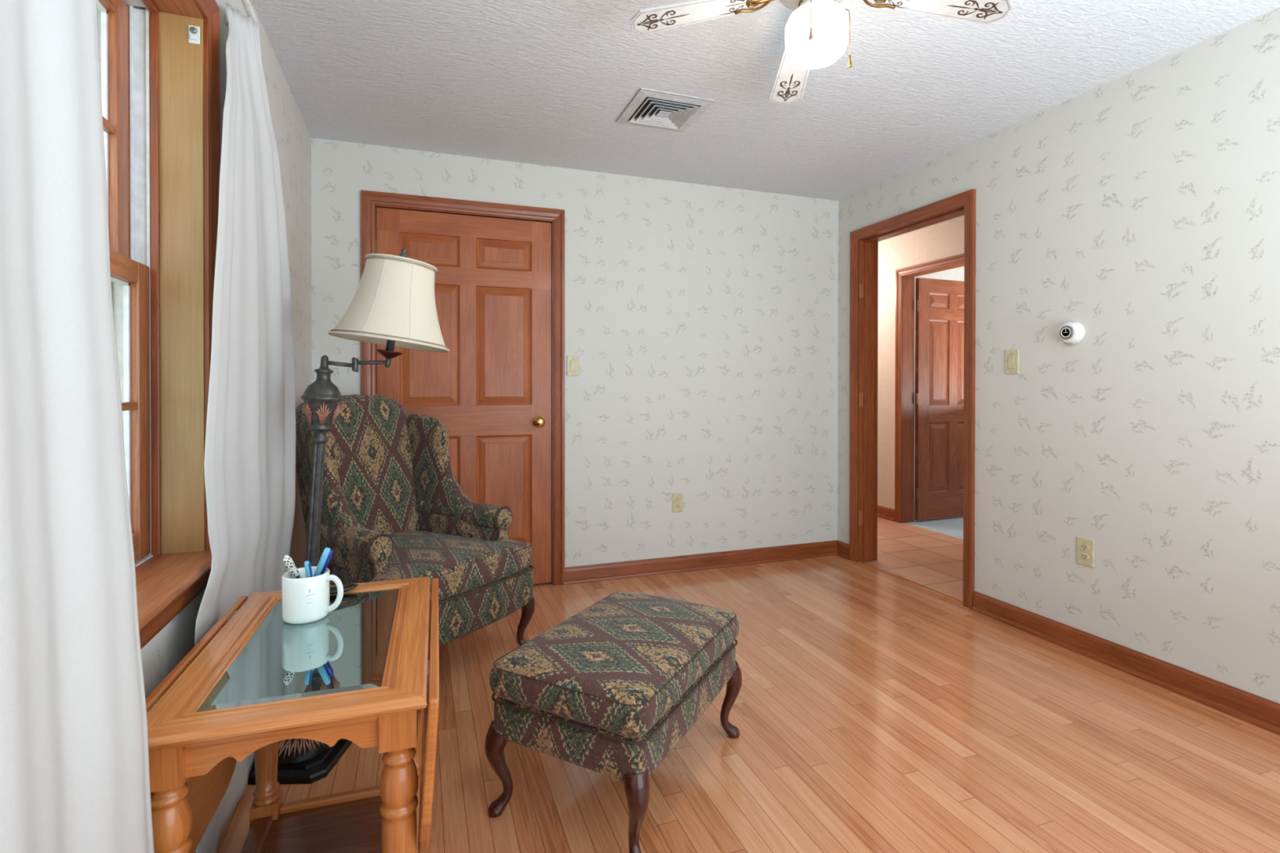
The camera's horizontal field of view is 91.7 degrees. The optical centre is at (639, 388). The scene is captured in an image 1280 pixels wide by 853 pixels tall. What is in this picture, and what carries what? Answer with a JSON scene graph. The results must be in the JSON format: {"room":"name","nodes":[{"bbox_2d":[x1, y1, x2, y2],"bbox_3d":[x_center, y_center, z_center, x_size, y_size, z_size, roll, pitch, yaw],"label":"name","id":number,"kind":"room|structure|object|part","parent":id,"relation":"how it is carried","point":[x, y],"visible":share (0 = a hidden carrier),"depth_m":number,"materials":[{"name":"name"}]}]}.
{"room":"living room","nodes":[
{"label":"living room","id":0,"kind":"room"},
{"bbox_2d":[127,0,311,698],"bbox_3d":[-0.855,-0.054,0.617,0.200,2.342,5.137,0,0,-20],"label":"wall","id":1,"kind":"structure","parent":0,"point":[161,655],"depth_m":2.55,"materials":[{"name":"paper"}]},
{"bbox_2d":[97,0,220,648],"bbox_3d":[-0.979,-0.242,0.934,0.304,1.454,1.360,0,0,-20],"label":"window","id":2,"kind":"structure","parent":1,"relation":"in","point":[160,63],"depth_m":1.49,"materials":[{"name":"brown wood"}]},
{"bbox_3d":[-1.091,-0.250,0.899,0.070,1.410,1.290,0,0,-20],"label":"storm frame","id":3,"kind":"part","parent":2,"relation":"part of","materials":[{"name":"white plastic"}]},
{"bbox_3d":[-1.029,-0.579,0.915,0.030,0.648,1.050,0,0,-20],"label":"rail","id":4,"kind":"part","parent":2,"relation":"part of","materials":[{"name":"brown wood"}]},
{"bbox_3d":[-1.028,-0.579,0.915,0.031,0.648,1.174,0,0,-20],"label":"sash","id":5,"kind":"part","parent":2,"relation":"part of","materials":[{"name":"brown wood"}]},
{"bbox_3d":[-0.993,0.054,0.932,0.030,0.689,1.050,0,0,-20],"label":"rail","id":6,"kind":"part","parent":2,"relation":"part of","materials":[{"name":"brown wood"}]},
{"bbox_3d":[-0.992,0.054,0.932,0.031,0.689,1.174,0,0,-20],"label":"sash","id":7,"kind":"part","parent":2,"relation":"part of","materials":[{"name":"brown wood"}]},
{"bbox_3d":[-0.866,-0.282,0.974,0.020,1.374,1.308,0,0,-20],"label":"casing","id":8,"kind":"part","parent":2,"relation":"part of","materials":[{"name":"brown wood"}]},
{"bbox_2d":[225,0,259,26],"bbox_3d":[-0.815,-1.020,0.917,0.079,0.040,1.802,0,0,-20],"label":"curtain rod","id":9,"kind":"object","parent":1,"relation":"attached to","point":[246,4],"visible":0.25,"depth_m":1.68,"materials":[{"name":"white metal"}]},
{"bbox_2d":[0,0,154,852],"bbox_3d":[-0.595,0.044,0.539,0.111,2.108,0.696,0,0,-20],"label":"curtain","id":10,"kind":"object","parent":9,"relation":"hanging from","point":[74,763],"visible":1,"depth_m":0.73,"materials":[{"name":"white fabric"}]},
{"bbox_2d":[194,3,295,852],"bbox_3d":[-1.101,0.036,1.784,0.069,2.108,1.018,0,0,-18],"label":"curtain","id":11,"kind":"object","parent":9,"relation":"hanging from","point":[250,458],"visible":0.74,"depth_m":1.65,"materials":[{"name":"white fabric"}]},
{"bbox_3d":[-0.814,-1.020,0.917,0.077,0.011,1.802,0,0,-20],"label":"rail","id":12,"kind":"part","parent":9,"relation":"part of","materials":[{"name":"white metal"}]},
{"bbox_2d":[311,137,838,567],"bbox_3d":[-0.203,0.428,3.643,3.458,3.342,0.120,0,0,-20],"label":"wall","id":13,"kind":"structure","parent":0,"point":[701,321],"depth_m":3.71,"materials":[{"name":"paper"}]},
{"bbox_2d":[360,190,564,585],"bbox_3d":[-0.935,0.050,3.369,1.042,2.102,0.140,0,0,-20],"label":"trim","id":14,"kind":"structure","parent":13,"relation":"attached to","point":[370,200],"depth_m":3.46,"materials":[{"name":"brown wood"}]},
{"bbox_2d":[375,207,551,584],"bbox_3d":[-0.922,0.080,3.317,0.914,2.018,0.102,0,0,-20],"label":"door","id":15,"kind":"structure","parent":13,"relation":"in","point":[491,391],"depth_m":3.37,"materials":[{"name":"brown wood"}]},
{"bbox_3d":[-0.556,0.183,3.430,0.062,0.062,0.068,0,0,-20],"label":"knob","id":16,"kind":"part","parent":15,"relation":"part of","materials":[{"name":"gold metal"}]},
{"bbox_2d":[566,355,578,376],"bbox_3d":[-0.379,-0.130,3.508,0.070,0.114,0.010,0,0,-20],"label":"light switch","id":17,"kind":"object","parent":13,"relation":"attached to","point":[572,362],"visible":1,"depth_m":3.50,"materials":[{"name":"beige plastic"}]},
{"bbox_3d":[-0.379,-0.130,3.507,0.035,0.068,0.003,0,0,-20],"label":"frame","id":18,"kind":"part","parent":17,"relation":"part of","materials":[{"name":"beige plastic"}]},
{"bbox_2d":[671,493,683,512],"bbox_3d":[0.226,0.684,3.729,0.070,0.114,0.009,0,0,-20],"label":"wall outlet","id":19,"kind":"object","parent":13,"relation":"attached to","point":[677,498],"visible":1,"depth_m":3.73,"materials":[{"name":"beige plastic"}]},
{"bbox_2d":[563,540,838,585],"bbox_3d":[0.442,1.053,3.800,1.854,0.092,0.024,0,0,-20],"label":"baseboard","id":20,"kind":"structure","parent":13,"relation":"attached to","point":[669,565],"depth_m":3.76,"materials":[{"name":"brown wood"}]},
{"bbox_2d":[217,501,1279,852],"bbox_3d":[2.023,1.134,3.117,7.298,0.060,7.900,0,0,-20],"label":"floor","id":21,"kind":"structure","parent":0,"point":[873,711],"depth_m":1.91,"materials":[{"name":"brown wood"}]},
{"bbox_2d":[145,577,439,852],"bbox_3d":[-0.643,0.803,1.251,0.454,0.620,0.670,0,0,-18],"label":"side table","id":22,"kind":"object","parent":21,"relation":"on","point":[256,680],"visible":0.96,"depth_m":1.08,"materials":[{"name":"brown wood"}]},
{"bbox_3d":[-0.708,0.819,0.932,0.060,0.592,0.060,0,0,-18],"label":"leg","id":23,"kind":"part","parent":22,"relation":"part of","materials":[{"name":"brown wood"}]},
{"bbox_3d":[-0.796,1.018,1.203,0.040,0.042,0.510,0,0,-18],"label":"shelf rail","id":24,"kind":"part","parent":22,"relation":"part of","materials":[{"name":"brown wood"}]},
{"bbox_3d":[-0.884,0.816,1.470,0.060,0.592,0.060,0,0,-18],"label":"leg","id":25,"kind":"part","parent":22,"relation":"part of","materials":[{"name":"brown wood"}]},
{"bbox_3d":[-0.642,0.499,1.250,0.263,0.006,0.533,0,0,-18],"label":"glass panel","id":26,"kind":"part","parent":22,"relation":"part of","materials":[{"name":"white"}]},
{"bbox_2d":[281,566,343,624],"bbox_3d":[-0.712,0.446,1.350,0.115,0.098,0.092,0,0,-30],"label":"mug","id":27,"kind":"object","parent":22,"relation":"on","point":[304,600],"visible":0.98,"depth_m":1.31,"materials":[{"name":"ceramic"}]},
{"bbox_2d":[284,555,292,578],"bbox_3d":[-0.749,0.420,1.338,0.009,0.128,0.031,0,0,45],"label":"pen","id":28,"kind":"object","parent":27,"relation":"in","point":[285,556],"visible":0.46,"depth_m":1.33,"materials":[{"name":"white plastic"}]},
{"bbox_2d":[283,555,301,578],"bbox_3d":[-0.735,0.422,1.339,0.060,0.126,0.017,0,0,-22],"label":"pen","id":29,"kind":"object","parent":27,"relation":"in","point":[288,562],"visible":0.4,"depth_m":1.33,"materials":[{"name":"plastic"}]},
{"bbox_2d":[304,560,312,577],"bbox_3d":[-0.701,0.424,1.323,0.013,0.120,0.031,0,0,12],"label":"pen","id":30,"kind":"object","parent":27,"relation":"in","point":[308,568],"visible":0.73,"depth_m":1.31,"materials":[{"name":"blue plastic"}]},
{"bbox_2d":[306,588,313,604],"bbox_3d":[-0.695,0.436,1.308,0.015,0.030,0.001,0,0,-37],"label":"print","id":31,"kind":"object","parent":27,"relation":"attached to","point":[309,592],"depth_m":1.31},
{"bbox_2d":[313,546,330,576],"bbox_3d":[-0.702,0.415,1.340,0.061,0.139,0.015,0,0,-36],"label":"pen","id":32,"kind":"object","parent":27,"relation":"in","point":[321,564],"visible":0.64,"depth_m":1.34,"materials":[{"name":"blue plastic"}]},
{"bbox_2d":[320,549,333,574],"bbox_3d":[-0.707,0.419,1.366,0.059,0.130,0.017,0,0,-16],"label":"pen","id":33,"kind":"object","parent":27,"relation":"in","point":[331,553],"visible":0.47,"depth_m":1.36,"materials":[{"name":"blue plastic"}]},
{"bbox_3d":[-0.661,0.443,1.341,0.041,0.082,0.009,0,0,2],"label":"handle","id":34,"kind":"part","parent":27,"relation":"part of","materials":[{"name":"ceramic"}]},
{"bbox_2d":[261,795,382,852],"bbox_3d":[-0.643,1.017,1.253,0.300,0.016,0.542,0,0,-18],"label":"shelf","id":35,"kind":"object","parent":22,"relation":"attached to","point":[328,824],"depth_m":1.43,"materials":[{"name":"brown wood"}]},
{"bbox_3d":[-0.731,1.016,1.522,0.268,0.044,0.022,0,0,-18],"label":"shelf rail","id":36,"kind":"part","parent":22,"relation":"part of","materials":[{"name":"brown wood"}]},
{"bbox_2d":[329,583,358,594],"bbox_3d":[-0.729,0.484,1.497,0.094,0.016,0.040,0,0,-32],"label":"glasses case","id":37,"kind":"object","parent":22,"relation":"on","point":[333,589],"visible":0.51,"depth_m":1.50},
{"bbox_3d":[-0.401,0.819,1.033,0.060,0.592,0.060,0,0,-18],"label":"leg","id":38,"kind":"part","parent":22,"relation":"part of","materials":[{"name":"brown wood"}]},
{"bbox_3d":[-0.489,1.018,1.303,0.040,0.042,0.510,0,0,-18],"label":"shelf rail","id":39,"kind":"part","parent":22,"relation":"part of","materials":[{"name":"brown wood"}]},
{"bbox_3d":[-0.577,0.816,1.571,0.060,0.592,0.060,0,0,-18],"label":"leg","id":40,"kind":"part","parent":22,"relation":"part of","materials":[{"name":"brown wood"}]},
{"bbox_2d":[247,248,449,785],"bbox_3d":[-0.901,0.327,1.953,0.578,1.563,0.385,0,0,-20],"label":"floor lamp","id":41,"kind":"object","parent":21,"relation":"on","point":[393,304],"visible":0.88,"depth_m":1.87,"materials":[{"name":"black metal"}]},
{"bbox_3d":[-0.925,-0.076,1.915,0.089,0.021,0.012,0,0,-39],"label":"swing arm","id":42,"kind":"part","parent":41,"relation":"part of","materials":[{"name":"brown metal"}]},
{"bbox_3d":[-0.850,-0.084,1.968,0.097,0.015,0.012,0,0,-32],"label":"swing arm","id":43,"kind":"part","parent":41,"relation":"part of","materials":[{"name":"brown metal"}]},
{"bbox_3d":[-0.809,-0.084,1.994,0.019,0.033,0.017,0,0,-20],"label":"arm","id":44,"kind":"part","parent":41,"relation":"part of","materials":[{"name":"brown metal"}]},
{"bbox_3d":[-0.801,-0.272,1.995,0.346,0.293,0.349,0,0,-20],"label":"lamp shade","id":45,"kind":"part","parent":41,"relation":"part of","materials":[{"name":"beige fabric"}]},
{"bbox_3d":[-0.801,-0.147,1.996,0.357,0.049,0.360,0,0,-20],"label":"shade trim","id":46,"kind":"part","parent":41,"relation":"part of","materials":[{"name":"beige fabric"}]},
{"bbox_3d":[-0.800,-0.158,1.996,0.349,0.049,0.352,0,0,-20],"label":"shade trim","id":47,"kind":"part","parent":41,"relation":"part of","materials":[{"name":"beige fabric"}]},
{"bbox_3d":[-0.770,-0.395,2.006,0.216,0.031,0.218,0,0,-20],"label":"shade trim","id":48,"kind":"part","parent":41,"relation":"part of","materials":[{"name":"beige fabric"}]},
{"bbox_2d":[295,394,535,677],"bbox_3d":[-0.962,0.567,2.528,0.847,1.082,0.746,0,0,33],"label":"chair","id":49,"kind":"object","parent":21,"relation":"on","point":[394,506],"visible":0.71,"depth_m":2.56,"materials":[{"name":"multicoloured fabric"}]},
{"bbox_3d":[-1.086,0.649,2.288,0.499,0.316,0.101,0,0,38],"label":"arm","id":50,"kind":"part","parent":49,"relation":"part of"},
{"bbox_3d":[-1.201,0.399,2.687,0.268,0.749,0.528,0,0,33],"label":"backrest","id":51,"kind":"part","parent":49,"relation":"part of","materials":[{"name":"multicoloured fabric"}]},
{"bbox_2d":[369,530,531,600],"bbox_3d":[-0.877,0.682,2.475,0.632,0.144,0.704,0,0,33],"label":"seat cushion","id":52,"kind":"object","parent":49,"relation":"on","point":[466,564],"depth_m":2.36,"materials":[{"name":"multicoloured fabric"}]},
{"bbox_3d":[-0.788,0.647,2.740,0.499,0.316,0.101,0,0,29],"label":"arm","id":53,"kind":"part","parent":49,"relation":"part of"},
{"bbox_3d":[-0.942,0.830,2.518,0.758,0.169,0.720,0,0,33],"label":"seat rail","id":54,"kind":"part","parent":49,"relation":"part of","materials":[{"name":"multicoloured fabric"}]},
{"bbox_3d":[-0.483,0.982,2.617,0.075,0.252,0.075,0,0,33],"label":"leg","id":55,"kind":"part","parent":49,"relation":"part of","materials":[{"name":"brown wood"}]},
{"bbox_2d":[484,591,742,852],"bbox_3d":[-0.039,0.897,1.803,0.478,0.431,0.693,0,0,28],"label":"ottoman","id":56,"kind":"object","parent":21,"relation":"on","point":[611,690],"visible":1,"depth_m":1.58,"materials":[{"name":"multicoloured fabric"}]},
{"bbox_3d":[-0.369,0.993,1.625,0.068,0.240,0.067,0,0,28],"label":"leg","id":57,"kind":"part","parent":56,"relation":"part of","materials":[{"name":"brown wood"}]},
{"bbox_2d":[489,591,738,737],"bbox_3d":[-0.039,0.745,1.802,0.470,0.127,0.688,0,0,28],"label":"cushion","id":58,"kind":"object","parent":56,"relation":"on","point":[624,664],"depth_m":1.60,"materials":[{"name":"multicoloured fabric"}]},
{"bbox_3d":[-0.039,0.863,1.802,0.444,0.123,0.660,0,0,28],"label":"rail","id":59,"kind":"part","parent":56,"relation":"part of","materials":[{"name":"multicoloured fabric"}]},
{"bbox_3d":[-0.008,0.995,1.430,0.068,0.240,0.067,0,0,28],"label":"leg","id":60,"kind":"part","parent":56,"relation":"part of","materials":[{"name":"brown wood"}]},
{"bbox_3d":[0.290,0.992,1.981,0.068,0.240,0.067,0,0,28],"label":"leg","id":61,"kind":"part","parent":56,"relation":"part of","materials":[{"name":"brown wood"}]},
{"bbox_2d":[251,0,1279,242],"bbox_3d":[0.664,-1.276,2.617,4.408,0.080,7.900,0,0,-20],"label":"ceiling","id":62,"kind":"structure","parent":0,"point":[544,82],"depth_m":2.46,"materials":[{"name":"white paint"}]},
{"bbox_2d":[616,88,714,132],"bbox_3d":[0.105,-1.229,2.761,0.336,0.021,0.336,0,0,-20],"label":"ceiling vent","id":63,"kind":"object","parent":62,"relation":"in","point":[650,108],"visible":1,"depth_m":2.73,"materials":[{"name":"white metal"}]},
{"bbox_3d":[0.105,-1.222,2.762,0.054,0.003,0.054,0,0,-20],"label":"plate","id":64,"kind":"part","parent":63,"relation":"part of","materials":[{"name":"white metal"}]},
{"bbox_2d":[630,0,1013,103],"bbox_3d":[0.503,-1.075,1.770,0.794,0.312,0.794,0,0,-42],"label":"ceiling fan","id":65,"kind":"object","parent":62,"relation":"hanging from","point":[817,32],"visible":1,"depth_m":1.76,"materials":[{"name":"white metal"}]},
{"bbox_3d":[0.152,-1.086,1.790,0.363,0.006,0.120,-10,0,3],"label":"blade","id":66,"kind":"part","parent":65,"relation":"part of","materials":[{"name":"white wood"}]},
{"bbox_3d":[0.524,-1.088,2.121,0.120,0.006,0.363,0,-9,3],"label":"blade","id":67,"kind":"part","parent":65,"relation":"part of","materials":[{"name":"white wood"}]},
{"bbox_3d":[0.472,-1.036,1.703,0.002,0.118,0.038,0,0,25],"label":"pull chain","id":68,"kind":"part","parent":65,"relation":"part of","materials":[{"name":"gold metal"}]},
{"bbox_3d":[0.503,-1.004,1.770,0.177,0.138,0.177,0,0,-20],"label":"globe","id":69,"kind":"part","parent":65,"relation":"part of","materials":[{"name":"white glass"}]},
{"bbox_3d":[0.580,-1.022,1.772,0.039,0.146,0.002,0,0,-1],"label":"pull chain","id":70,"kind":"part","parent":65,"relation":"part of","materials":[{"name":"gold metal"}]},
{"bbox_3d":[0.855,-1.086,1.749,0.363,0.006,0.120,10,1,3],"label":"blade","id":71,"kind":"part","parent":65,"relation":"part of","materials":[{"name":"white wood"}]},
{"bbox_2d":[877,216,964,509],"bbox_3d":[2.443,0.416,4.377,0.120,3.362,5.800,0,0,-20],"label":"wall","id":72,"kind":"structure","parent":0,"point":[945,239],"depth_m":5.18,"materials":[{"name":"paint"}]},
{"bbox_2d":[877,505,894,521],"bbox_3d":[1.752,1.040,6.104,0.024,0.092,2.089,0,0,-20],"label":"baseboard","id":73,"kind":"structure","parent":72,"relation":"attached to","point":[885,513],"depth_m":5.21,"materials":[{"name":"brown wood"}]},
{"bbox_2d":[894,253,964,523],"bbox_3d":[2.320,0.060,4.697,0.144,2.070,0.920,0,0,-20],"label":"trim","id":74,"kind":"structure","parent":72,"relation":"attached to","point":[904,277],"depth_m":5.07,"materials":[{"name":"brown wood"}]},
{"bbox_2d":[915,277,964,520],"bbox_3d":[2.619,0.085,5.230,0.778,1.990,0.037,0,0,-21],"label":"door","id":75,"kind":"structure","parent":72,"relation":"in","point":[939,303],"depth_m":5.16,"materials":[{"name":"brown wood"}]},
{"bbox_2d":[914,266,964,501],"bbox_3d":[3.300,-0.110,6.272,2.770,2.392,0.100,0,0,-20],"label":"wall","id":76,"kind":"structure","parent":0,"point":[957,273],"depth_m":6.08,"materials":[{"name":"paint"}]},
{"bbox_2d":[837,7,1279,703],"bbox_3d":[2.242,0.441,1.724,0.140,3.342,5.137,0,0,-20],"label":"wall","id":77,"kind":"structure","parent":0,"point":[1140,208],"depth_m":2.40,"materials":[{"name":"paper"}]},
{"bbox_2d":[836,540,848,559],"bbox_3d":[1.327,1.052,4.048,0.024,0.092,0.121,0,0,-20],"label":"baseboard","id":78,"kind":"structure","parent":77,"relation":"attached to","point":[842,548],"depth_m":4.04,"materials":[{"name":"brown wood"}]},
{"bbox_2d":[857,560,963,604],"bbox_3d":[1.530,1.103,3.554,0.030,0.015,0.815,0,0,-20],"label":"threshold","id":79,"kind":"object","parent":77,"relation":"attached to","point":[861,562],"depth_m":3.50,"materials":[{"name":"brown wood"}]},
{"bbox_2d":[848,188,976,609],"bbox_3d":[1.584,0.051,3.567,0.180,2.100,0.935,0,0,-20],"label":"trim","id":80,"kind":"structure","parent":77,"relation":"attached to","point":[864,242],"depth_m":3.93,"materials":[{"name":"brown wood"}]},
{"bbox_3d":[1.660,0.051,3.594,0.020,2.100,0.935,0,0,-20],"label":"hall casing","id":81,"kind":"part","parent":80,"relation":"part of","materials":[{"name":"brown wood"}]},
{"bbox_2d":[1004,349,1018,373],"bbox_3d":[1.740,-0.126,2.907,0.010,0.114,0.070,0,0,-20],"label":"light switch","id":82,"kind":"object","parent":77,"relation":"attached to","point":[1011,357],"visible":1,"depth_m":2.90,"materials":[{"name":"beige plastic"}]},
{"bbox_2d":[1057,320,1084,344],"bbox_3d":[1.819,-0.238,2.630,0.046,0.100,0.100,0,0,-20],"label":"security camera","id":83,"kind":"object","parent":77,"relation":"attached to","point":[1073,332],"visible":1,"depth_m":2.61,"materials":[{"name":"white plastic"}]},
{"bbox_2d":[1076,536,1093,567],"bbox_3d":[1.855,0.680,2.588,0.009,0.114,0.070,0,0,-20],"label":"wall outlet","id":84,"kind":"object","parent":77,"relation":"attached to","point":[1085,547],"visible":1,"depth_m":2.58,"materials":[{"name":"beige plastic"}]},
{"bbox_2d":[1080,543,1088,551],"bbox_3d":[1.853,0.660,2.587,0.004,0.025,0.033,0,0,-20],"label":"receptacle","id":85,"kind":"object","parent":84,"relation":"attached to","point":[1084,547],"depth_m":2.59,"materials":[{"name":"beige plastic"}]},
{"bbox_2d":[1080,553,1088,559],"bbox_3d":[1.853,0.699,2.588,0.004,0.025,0.033,0,0,-20],"label":"receptacle","id":86,"kind":"object","parent":84,"relation":"attached to","point":[1083,556],"depth_m":2.59,"materials":[{"name":"beige plastic"}]},
{"bbox_2d":[971,591,1279,735],"bbox_3d":[2.329,1.069,1.237,0.024,0.092,3.954,0,0,-20],"label":"baseboard","id":87,"kind":"structure","parent":77,"relation":"attached to","point":[1262,713],"depth_m":2.37,"materials":[{"name":"brown wood"}]}
]}

